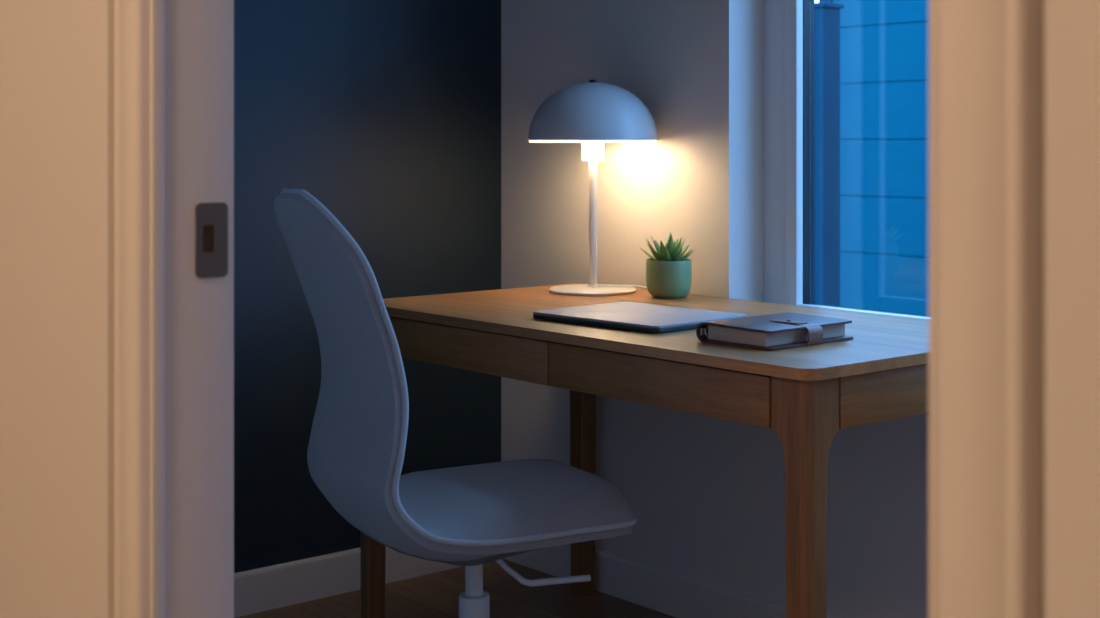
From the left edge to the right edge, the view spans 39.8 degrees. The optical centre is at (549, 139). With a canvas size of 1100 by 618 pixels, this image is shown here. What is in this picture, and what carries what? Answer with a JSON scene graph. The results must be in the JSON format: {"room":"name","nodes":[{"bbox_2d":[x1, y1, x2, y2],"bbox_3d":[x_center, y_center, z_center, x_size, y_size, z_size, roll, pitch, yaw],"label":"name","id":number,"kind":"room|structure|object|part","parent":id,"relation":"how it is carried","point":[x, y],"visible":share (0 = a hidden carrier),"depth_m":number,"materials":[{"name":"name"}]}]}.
{"room":"hallway","nodes":[
{"label":"hallway","id":0,"kind":"room"},
{"bbox_2d":[234,0,500,572],"bbox_3d":[-0.698,-0.139,3.583,2.225,2.450,0.150,0,0,-40],"label":"wall","id":1,"kind":"structure","parent":0,"point":[387,113],"depth_m":3.66,"materials":[{"name":"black paint"}]},
{"bbox_2d":[234,547,461,617],"bbox_3d":[-0.782,1.038,3.405,1.724,0.097,0.014,0,0,-40],"label":"baseboard","id":2,"kind":"structure","parent":1,"relation":"attached to","point":[257,590],"depth_m":3.58,"materials":[{"name":"paint"}]},
{"bbox_2d":[236,559,675,617],"bbox_3d":[-0.124,1.146,1.255,4.350,0.120,4.450,0,0,-40],"label":"floor","id":3,"kind":"structure","parent":0,"point":[433,595],"depth_m":3.57,"materials":[{"name":"brown wood"}]},
{"bbox_2d":[274,188,636,617],"bbox_3d":[-0.156,0.583,2.644,0.652,1.006,0.672,0,0,-30],"label":"office chair","id":4,"kind":"object","parent":3,"relation":"on","point":[471,517],"visible":1,"depth_m":2.50,"materials":[{"name":"plastic"}]},
{"bbox_3d":[-0.018,0.737,2.604,0.175,0.054,0.031,0,0,4],"label":"height lever","id":5,"kind":"part","parent":4,"relation":"part of","materials":[{"name":"white metal"}]},
{"bbox_2d":[360,283,928,617],"bbox_3d":[0.236,0.716,2.984,0.670,0.740,1.270,0,0,-40],"label":"desk","id":6,"kind":"object","parent":3,"relation":"on","point":[805,395],"visible":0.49,"depth_m":2.58,"materials":[{"name":"brown wood"}]},
{"bbox_3d":[-0.360,0.726,3.248,0.076,0.721,0.076,0,0,-40],"label":"leg","id":7,"kind":"part","parent":6,"relation":"part of","materials":[{"name":"brown wood"}]},
{"bbox_3d":[-0.023,0.408,3.115,0.420,0.080,0.556,0,0,-40],"label":"drawer","id":8,"kind":"part","parent":6,"relation":"part of","materials":[{"name":"brown wood"}]},
{"bbox_3d":[0.077,0.726,3.616,0.076,0.721,0.076,0,0,-40],"label":"leg","id":9,"kind":"part","parent":6,"relation":"part of","materials":[{"name":"brown wood"}]},
{"bbox_2d":[528,80,657,295],"bbox_3d":[0.098,0.104,3.458,0.295,0.484,0.295,0,0,-40],"label":"table lamp","id":10,"kind":"object","parent":6,"relation":"on","point":[592,114],"visible":1,"depth_m":3.37,"materials":[{"name":"metal"}]},
{"bbox_3d":[0.098,0.166,3.458,0.023,0.341,0.023,0,0,-40],"label":"stem","id":11,"kind":"part","parent":10,"relation":"part of","materials":[{"name":"metal"}]},
{"bbox_3d":[0.098,-0.065,3.458,0.295,0.132,0.295,0,0,-40],"label":"lamp shade","id":12,"kind":"part","parent":10,"relation":"part of","materials":[{"name":"metal"}]},
{"bbox_3d":[0.181,0.338,3.469,0.152,0.015,0.011,0,0,-4],"label":"power cord","id":13,"kind":"part","parent":10,"relation":"part of","materials":[{"name":"plastic"}]},
{"bbox_2d":[533,302,746,332],"bbox_3d":[0.170,0.339,2.911,0.262,0.014,0.328,0,0,-44],"label":"laptop","id":14,"kind":"object","parent":6,"relation":"on","point":[650,318],"visible":0.8,"depth_m":2.87,"materials":[{"name":"metal"}]},
{"bbox_3d":[0.329,0.408,2.697,0.420,0.080,0.532,0,0,-40],"label":"drawer","id":15,"kind":"part","parent":6,"relation":"part of","materials":[{"name":"brown wood"}]},
{"bbox_2d":[640,232,692,298],"bbox_3d":[0.261,0.275,3.342,0.111,0.142,0.123,0,0,-40],"label":"potted succulent","id":16,"kind":"object","parent":6,"relation":"on","point":[669,272],"visible":1,"depth_m":3.30,"materials":[{"name":"green ceramic"}]},
{"bbox_2d":[646,258,691,298],"bbox_3d":[0.262,0.304,3.341,0.102,0.083,0.102,0,0,-40],"label":"pot","id":17,"kind":"object","parent":16,"relation":"attached to","point":[667,278],"depth_m":3.30,"materials":[{"name":"green ceramic"}]},
{"bbox_2d":[696,312,852,349],"bbox_3d":[0.392,0.327,2.621,0.226,0.038,0.170,0,0,-42],"label":"planner","id":18,"kind":"object","parent":6,"relation":"on","point":[777,331],"visible":1,"depth_m":2.57,"materials":[{"name":"brown leather"}]},
{"bbox_3d":[0.340,0.329,2.679,0.218,0.014,0.004,0,0,-42],"label":"ring rail","id":19,"kind":"part","parent":18,"relation":"part of","materials":[{"name":"metal"}]},
{"bbox_3d":[0.395,0.726,2.352,0.076,0.721,0.076,0,0,-40],"label":"leg","id":20,"kind":"part","parent":6,"relation":"part of","materials":[{"name":"brown wood"}]},
{"bbox_2d":[0,0,1099,617],"bbox_3d":[-0.145,-0.139,1.236,0.098,2.450,4.450,0,0,-40],"label":"wall","id":21,"kind":"structure","parent":0,"point":[57,56],"depth_m":1.55,"materials":[{"name":"white paint"}]},
{"bbox_2d":[114,0,1042,617],"bbox_3d":[-0.064,0.036,1.137,0.106,2.100,1.012,0,0,-40],"label":"door frame","id":22,"kind":"structure","parent":21,"relation":"in","point":[174,59],"depth_m":1.46,"materials":[{"name":"paint"}]},
{"bbox_3d":[-0.406,0.036,1.476,0.018,2.100,0.052,0,0,-40],"label":"casing","id":23,"kind":"part","parent":22,"relation":"part of","materials":[{"name":"paint"}]},
{"bbox_3d":[-0.335,0.099,1.501,0.034,0.074,0.003,0,0,-40],"label":"strike plate","id":24,"kind":"part","parent":22,"relation":"part of","materials":[{"name":"grey metal"}]},
{"bbox_3d":[0.213,0.036,0.742,0.018,2.100,0.052,0,0,-40],"label":"casing","id":25,"kind":"part","parent":22,"relation":"part of","materials":[{"name":"paint"}]},
{"bbox_2d":[501,0,928,617],"bbox_3d":[0.898,-0.139,2.967,0.280,2.450,2.850,0,0,-40],"label":"wall","id":26,"kind":"structure","parent":0,"point":[705,495],"depth_m":3.46,"materials":[{"name":"white paint"}]},
{"bbox_2d":[504,544,785,617],"bbox_3d":[0.790,1.038,2.866,0.014,0.097,2.836,0,0,-40],"label":"baseboard","id":27,"kind":"structure","parent":26,"relation":"attached to","point":[668,592],"depth_m":3.50,"materials":[{"name":"paint"}]},
{"bbox_2d":[764,0,928,319],"bbox_3d":[1.048,-0.317,2.867,0.172,1.491,1.705,0,0,-40],"label":"window","id":28,"kind":"structure","parent":26,"relation":"in","point":[789,25],"depth_m":3.37,"materials":[{"name":"paint"}]},
{"bbox_3d":[1.006,-0.302,2.822,0.033,1.463,1.590,0,0,-40],"label":"frame","id":29,"kind":"part","parent":28,"relation":"part of","materials":[{"name":"paint"}]},
{"bbox_3d":[1.103,-0.321,2.913,0.028,1.483,1.705,0,0,-40],"label":"frame","id":30,"kind":"part","parent":28,"relation":"part of","materials":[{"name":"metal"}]},
{"label":"outside","id":31,"kind":"structure","parent":0,"visible":0},
{"bbox_3d":[5.669,1.386,8.199,13.640,0.100,17.000,0,0,-40],"label":"ground","id":32,"kind":"structure","parent":31,"visible":0},
{"bbox_2d":[815,2,843,306],"bbox_3d":[1.062,0.403,5.940,0.125,1.867,0.125,0,0,-40],"label":"fence post","id":33,"kind":"object","parent":32,"relation":"on","point":[827,15],"visible":0.56,"depth_m":5.89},
{"bbox_2d":[819,0,928,315],"bbox_3d":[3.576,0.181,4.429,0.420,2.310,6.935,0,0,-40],"label":"neighbouring house","id":34,"kind":"structure","parent":32,"relation":"on","point":[884,44],"depth_m":6.65,"materials":[{"name":"blue"}]}
]}

